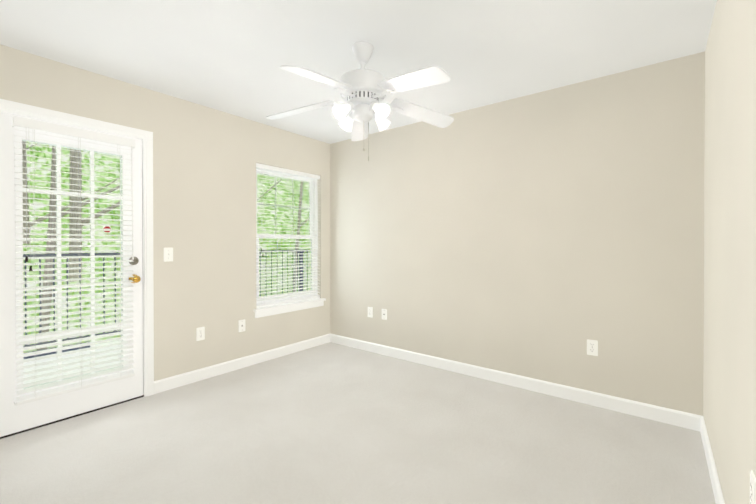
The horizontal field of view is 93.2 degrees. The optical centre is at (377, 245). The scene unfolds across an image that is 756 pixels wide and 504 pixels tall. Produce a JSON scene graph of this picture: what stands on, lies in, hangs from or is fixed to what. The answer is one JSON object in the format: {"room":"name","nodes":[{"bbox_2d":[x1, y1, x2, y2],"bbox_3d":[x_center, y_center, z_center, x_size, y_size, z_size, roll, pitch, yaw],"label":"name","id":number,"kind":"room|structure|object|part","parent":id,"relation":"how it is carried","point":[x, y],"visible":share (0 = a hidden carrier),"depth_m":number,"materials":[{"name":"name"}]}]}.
{"room":"empty living room","nodes":[
{"label":"empty living room","id":0,"kind":"room"},
{"bbox_2d":[0,44,329,380],"bbox_3d":[-1.851,-0.028,2.932,0.140,2.440,4.170,0,0,38],"label":"wall","id":1,"kind":"structure","parent":0,"point":[206,159],"depth_m":3.17,"materials":[{"name":"paint"}]},
{"bbox_2d":[0,111,142,436],"bbox_3d":[-2.103,0.175,2.490,0.128,2.016,0.818,0,0,38],"label":"door","id":2,"kind":"structure","parent":1,"relation":"in","point":[15,418],"depth_m":2.43,"materials":[{"name":"white wood"}]},
{"bbox_2d":[22,141,121,386],"bbox_3d":[-2.124,0.120,2.513,0.004,1.608,0.547,0,0,38],"label":"glass pane","id":3,"kind":"object","parent":2,"relation":"in","point":[70,244],"depth_m":2.49,"materials":[{"name":"clear glass"}]},
{"bbox_2d":[102,226,111,232],"bbox_3d":[-2.010,-0.121,2.650,0.002,0.057,0.057,0,0,38],"label":"sticker","id":4,"kind":"object","parent":3,"relation":"attached to","point":[106,227],"visible":0.58,"depth_m":2.65,"materials":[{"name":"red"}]},
{"bbox_2d":[12,116,134,405],"bbox_3d":[-2.061,0.096,2.474,0.078,1.797,0.652,0,0,38],"label":"door blind","id":5,"kind":"object","parent":2,"relation":"attached to","point":[62,130],"visible":1,"depth_m":2.44,"materials":[{"name":"white plastic"}]},
{"bbox_3d":[-2.095,0.165,2.484,0.109,1.644,0.818,0,0,38],"label":"door hardware","id":6,"kind":"part","parent":2,"relation":"part of","materials":[{"name":"gold metal"}]},
{"bbox_2d":[0,99,153,438],"bbox_3d":[-2.165,0.144,2.546,0.188,2.104,0.953,0,0,38],"label":"door frame","id":7,"kind":"structure","parent":1,"relation":"attached to","point":[22,109],"depth_m":2.82,"materials":[{"name":"white wood"}]},
{"bbox_2d":[164,247,172,261],"bbox_3d":[-1.730,0.072,2.955,0.021,0.116,0.072,0,0,38],"label":"light switch","id":8,"kind":"object","parent":1,"relation":"attached to","point":[168,254],"visible":1,"depth_m":2.96,"materials":[{"name":"white plastic"}]},
{"bbox_2d":[196,327,204,340],"bbox_3d":[-1.573,0.781,3.169,0.008,0.116,0.072,0,0,38],"label":"electrical outlet","id":9,"kind":"object","parent":1,"relation":"attached to","point":[200,333],"visible":1,"depth_m":3.16,"materials":[{"name":"white plastic"}]},
{"bbox_2d":[238,319,244,331],"bbox_3d":[-1.322,0.779,3.481,0.014,0.116,0.072,0,0,38],"label":"outlet","id":10,"kind":"object","parent":1,"relation":"attached to","point":[241,325],"visible":1,"depth_m":3.48,"materials":[{"name":"white plastic"}]},
{"bbox_2d":[154,334,329,393],"bbox_3d":[-1.194,1.138,3.645,0.014,0.100,1.967,0,0,38],"label":"baseboard","id":11,"kind":"structure","parent":1,"relation":"attached to","point":[172,382],"depth_m":3.40,"materials":[{"name":"white wood"}]},
{"bbox_2d":[253,168,325,317],"bbox_3d":[-0.996,-0.059,3.983,0.196,1.567,0.950,0,0,38],"label":"window","id":12,"kind":"structure","parent":1,"relation":"in","point":[312,213],"depth_m":4.02,"materials":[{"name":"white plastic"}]},
{"bbox_2d":[256,163,319,307],"bbox_3d":[-0.972,-0.104,3.964,0.076,1.473,0.868,0,0,38],"label":"window blind","id":13,"kind":"object","parent":12,"relation":"attached to","point":[284,171],"visible":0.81,"depth_m":3.93,"materials":[{"name":"white plastic"}]},
{"bbox_2d":[0,342,715,503],"bbox_3d":[-0.455,1.248,1.835,3.700,0.100,4.170,0,0,38],"label":"floor","id":14,"kind":"structure","parent":0,"point":[330,423],"depth_m":2.13,"materials":[{"name":"carpet"}]},
{"bbox_2d":[0,0,716,143],"bbox_3d":[-0.455,-1.292,1.821,3.700,0.100,4.170,0,0,38],"label":"ceiling","id":15,"kind":"structure","parent":0,"point":[230,56],"depth_m":2.20,"materials":[{"name":"paint"}]},
{"bbox_2d":[266,42,453,160],"bbox_3d":[-0.099,-0.890,2.208,1.253,0.707,1.241,0,0,38],"label":"fan","id":16,"kind":"object","parent":15,"relation":"hanging from","point":[363,91],"visible":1,"depth_m":2.16,"materials":[{"name":"white plastic"}]},
{"bbox_2d":[330,52,704,415],"bbox_3d":[0.850,-0.030,3.365,3.560,2.440,0.140,0,0,38],"label":"wall","id":17,"kind":"structure","parent":0,"point":[545,235],"depth_m":2.88,"materials":[{"name":"paint"}]},
{"bbox_2d":[368,307,372,317],"bbox_3d":[-0.090,0.746,4.019,0.072,0.116,0.008,0,0,38],"label":"electrical outlet","id":18,"kind":"object","parent":17,"relation":"attached to","point":[370,311],"visible":1,"depth_m":4.01,"materials":[{"name":"white plastic"}]},
{"bbox_2d":[382,309,386,319],"bbox_3d":[0.065,0.747,3.892,0.072,0.116,0.014,0,0,38],"label":"outlet","id":19,"kind":"object","parent":17,"relation":"attached to","point":[384,314],"visible":1,"depth_m":3.89,"materials":[{"name":"white plastic"}]},
{"bbox_2d":[330,333,701,431],"bbox_3d":[0.747,1.140,3.355,3.420,0.100,0.014,0,0,38],"label":"baseboard","id":20,"kind":"structure","parent":17,"relation":"attached to","point":[691,421],"depth_m":2.88,"materials":[{"name":"white wood"}]},
{"bbox_2d":[587,339,597,355],"bbox_3d":[1.606,0.764,2.678,0.072,0.116,0.008,0,0,38],"label":"electrical outlet","id":21,"kind":"object","parent":17,"relation":"attached to","point":[592,347],"visible":1,"depth_m":2.67,"materials":[{"name":"white plastic"}]},
{"bbox_2d":[703,0,755,503],"bbox_3d":[0.898,-0.015,0.669,0.140,2.440,4.030,0,0,38],"label":"wall","id":22,"kind":"structure","parent":0,"point":[729,389],"depth_m":1.42,"materials":[{"name":"paint"}]},
{"bbox_2d":[700,416,724,503],"bbox_3d":[0.881,1.154,0.778,0.014,0.100,3.890,0,0,38],"label":"baseboard","id":23,"kind":"structure","parent":22,"relation":"attached to","point":[717,490],"depth_m":1.84,"materials":[{"name":"white"}]},
{"bbox_2d":[750,470,755,503],"bbox_3d":[1.104,0.733,1.052,0.008,0.116,0.072,0,0,38],"label":"electrical outlet","id":24,"kind":"object","parent":22,"relation":"attached to","point":[752,488],"visible":0.98,"depth_m":1.04,"materials":[{"name":"white plastic"}]},
{"label":"outside","id":25,"kind":"structure","parent":0,"visible":0},
{"bbox_2d":[24,340,119,382],"bbox_3d":[-2.521,1.272,3.922,2.069,0.270,8.000,0,0,38],"label":"porch","id":26,"kind":"object","parent":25,"point":[44,354],"depth_m":3.79,"materials":[{"name":"white concrete"}]},
{"bbox_2d":[298,251,303,290],"bbox_3d":[-1.459,0.651,6.801,0.080,1.100,0.080,0,0,38],"label":"porch post","id":27,"kind":"object","parent":26,"relation":"on","point":[301,271],"depth_m":6.76,"materials":[{"name":"black"}]},
{"bbox_2d":[23,249,309,346],"bbox_3d":[-3.270,0.594,4.510,0.050,1.020,8.000,0,0,38],"label":"porch railing","id":28,"kind":"object","parent":27,"relation":"attached to","point":[67,282],"depth_m":4.20,"materials":[{"name":"grey"}]},
{"bbox_3d":[-15.843,4.204,18.933,41.569,0.200,70.000,0,0,38],"label":"ground","id":29,"kind":"structure","parent":25,"visible":0},
{"bbox_2d":[22,141,308,349],"bbox_3d":[-5.993,-3.537,7.766,5.278,15.418,19.679,0,0,38],"label":"trunks","id":30,"kind":"object","parent":29,"relation":"on","point":[73,159],"depth_m":8.04,"materials":[{"name":"brown plant"}]},
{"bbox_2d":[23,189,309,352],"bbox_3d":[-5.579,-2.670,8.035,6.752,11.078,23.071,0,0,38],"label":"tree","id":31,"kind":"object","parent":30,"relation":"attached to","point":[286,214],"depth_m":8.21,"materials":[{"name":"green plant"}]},
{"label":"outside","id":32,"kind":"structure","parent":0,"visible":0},
{"bbox_2d":[26,142,309,295],"bbox_3d":[-3.515,-7.842,9.119,11.000,26.000,70.000,0,0,38],"label":"trees","id":33,"kind":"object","parent":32,"point":[86,161],"depth_m":11.28,"materials":[{"name":"green plant"}]}
]}

